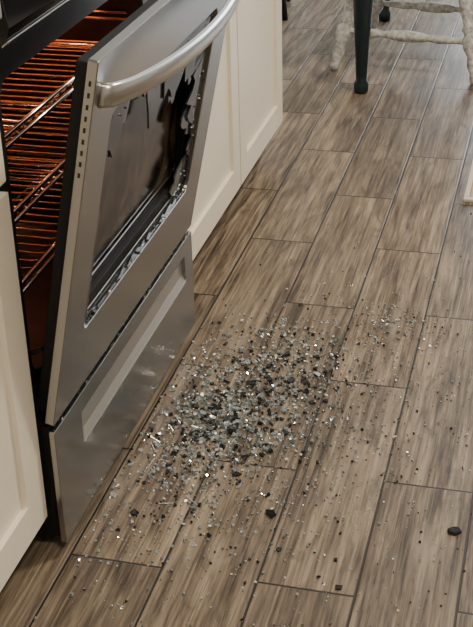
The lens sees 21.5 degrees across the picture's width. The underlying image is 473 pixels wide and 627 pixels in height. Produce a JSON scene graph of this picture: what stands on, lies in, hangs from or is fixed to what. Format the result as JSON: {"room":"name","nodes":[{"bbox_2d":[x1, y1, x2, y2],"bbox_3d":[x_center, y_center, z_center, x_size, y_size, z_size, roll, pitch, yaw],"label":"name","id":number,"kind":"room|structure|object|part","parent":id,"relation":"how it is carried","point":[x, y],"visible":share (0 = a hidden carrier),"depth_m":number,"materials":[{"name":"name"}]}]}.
{"room":"kitchen","nodes":[
{"label":"kitchen","id":0,"kind":"room"},
{"bbox_2d":[0,0,472,626],"bbox_3d":[1.574,0.007,2.670,4.800,0.050,8.800,6,29,13],"label":"floor","id":1,"kind":"structure","parent":0,"point":[328,179],"depth_m":2.43,"materials":[{"name":"brown wood"}]},
{"bbox_2d":[0,2,46,591],"bbox_3d":[-0.780,0.263,1.314,0.688,0.910,1.298,6,29,13],"label":"base cabinet","id":2,"kind":"object","parent":1,"relation":"on","point":[23,510],"visible":1,"depth_m":1.82,"materials":[{"name":"beige paint"}]},
{"bbox_3d":[-0.404,-0.092,1.394,0.020,0.140,0.642,6,29,13],"label":"cabinet drawer","id":3,"kind":"part","parent":2,"relation":"part of","materials":[{"name":"beige paint"}]},
{"bbox_3d":[-0.395,0.226,1.567,0.020,0.555,0.642,6,29,13],"label":"cabinet door","id":4,"kind":"part","parent":2,"relation":"part of","materials":[{"name":"beige paint"}]},
{"bbox_2d":[0,0,239,542],"bbox_3d":[-0.428,-0.212,2.163,0.832,0.918,0.759,6,29,13],"label":"range oven","id":5,"kind":"object","parent":1,"relation":"on","point":[106,105],"visible":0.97,"depth_m":2.04,"materials":[{"name":"silver metal"}]},
{"bbox_2d":[0,0,64,45],"bbox_3d":[-0.517,-0.587,1.982,0.670,0.079,0.759,6,29,13],"label":"cooktop","id":6,"kind":"object","parent":5,"relation":"in","point":[17,15],"depth_m":1.63,"materials":[{"name":"black glass"}]},
{"bbox_3d":[-0.205,-0.524,1.927,0.010,0.009,0.757,6,29,13],"label":"control panel trim","id":7,"kind":"part","parent":5,"relation":"part of","materials":[{"name":"metal"}]},
{"bbox_3d":[-0.209,0.091,2.272,0.034,0.210,0.742,6,29,13],"label":"drawer plate","id":8,"kind":"part","parent":5,"relation":"part of","materials":[{"name":"black metal"}]},
{"bbox_3d":[-0.187,0.100,2.268,0.010,0.214,0.752,6,29,13],"label":"drawer","id":9,"kind":"part","parent":5,"relation":"part of","materials":[{"name":"metal"}]},
{"bbox_3d":[-0.141,-0.252,2.060,0.134,0.578,0.752,6,29,13],"label":"door frame","id":10,"kind":"part","parent":5,"relation":"part of","materials":[{"name":"metal"}]},
{"bbox_3d":[-0.166,-0.269,2.056,0.070,0.323,0.540,6,29,13],"label":"glass","id":11,"kind":"part","parent":5,"relation":"part of","materials":[{"name":"black glass"}]},
{"bbox_3d":[-0.068,-0.442,1.931,0.073,0.045,0.710,6,29,13],"label":"door handle","id":12,"kind":"part","parent":5,"relation":"part of","materials":[{"name":"metal"}]},
{"bbox_2d":[187,0,282,259],"bbox_3d":[-0.310,-0.644,2.961,0.672,0.910,1.050,6,29,13],"label":"base cabinet","id":13,"kind":"object","parent":1,"relation":"on","point":[247,109],"visible":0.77,"depth_m":3.00,"materials":[{"name":"beige paint"}]},
{"bbox_3d":[-0.072,-0.503,2.700,0.020,0.700,0.518,6,29,13],"label":"cabinet door","id":14,"kind":"part","parent":13,"relation":"part of","materials":[{"name":"beige paint"}]},
{"bbox_3d":[0.053,-0.739,3.128,0.020,0.700,0.474,6,29,13],"label":"cabinet door","id":15,"kind":"part","parent":13,"relation":"part of","materials":[{"name":"beige paint"}]},
{"bbox_2d":[33,192,472,626],"bbox_3d":[0.261,0.313,2.109,0.966,0.012,2.652,6,29,13],"label":"debris","id":16,"kind":"object","parent":1,"relation":"on","point":[231,417],"visible":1,"depth_m":2.34,"materials":[{"name":"grey glass"}]},
{"bbox_2d":[282,0,290,19],"bbox_3d":[0.048,-1.488,4.763,0.362,0.662,0.362,6,29,13],"label":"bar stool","id":17,"kind":"object","parent":1,"relation":"on","point":[284,2],"visible":0.46,"depth_m":4.76,"materials":[{"name":"black"}]},
{"bbox_2d":[353,0,390,93],"bbox_3d":[1.140,-1.204,4.085,1.559,0.750,1.052,4,29,10],"label":"dining table","id":18,"kind":"object","parent":1,"relation":"on","point":[362,9],"visible":0.86,"depth_m":3.91,"materials":[{"name":"green paint"}]},
{"bbox_3d":[0.392,-1.028,3.833,0.072,0.720,0.072,6,29,13],"label":"leg","id":19,"kind":"part","parent":18,"relation":"part of","materials":[{"name":"black paint"}]},
{"bbox_3d":[0.556,-1.435,4.574,0.072,0.720,0.072,6,29,13],"label":"leg","id":20,"kind":"part","parent":18,"relation":"part of","materials":[{"name":"black paint"}]},
{"bbox_2d":[330,0,472,84],"bbox_3d":[0.620,-1.297,4.078,0.569,0.953,0.528,6,29,13],"label":"dining chair","id":21,"kind":"object","parent":1,"relation":"on","point":[344,30],"visible":0.87,"depth_m":4.12,"materials":[{"name":"grey wood"}]},
{"bbox_3d":[0.383,-1.030,4.133,0.149,0.442,0.053,-10,30,-15],"label":"leg","id":22,"kind":"part","parent":21,"relation":"part of","materials":[{"name":"grey wood"}]},
{"bbox_3d":[0.513,-1.183,4.409,0.054,0.443,0.152,-14,31,-22],"label":"leg","id":23,"kind":"part","parent":21,"relation":"part of","materials":[{"name":"grey wood"}]},
{"bbox_3d":[0.742,-0.962,3.990,0.054,0.443,0.152,-14,31,-22],"label":"leg","id":24,"kind":"part","parent":21,"relation":"part of","materials":[{"name":"grey wood"}]},
{"bbox_2d":[463,160,472,201],"bbox_3d":[1.030,-0.385,3.360,0.775,0.009,0.560,6,29,13],"label":"floor mat","id":25,"kind":"object","parent":1,"relation":"on","point":[468,197],"visible":1,"depth_m":3.27,"materials":[{"name":"beige fabric"}]}
]}

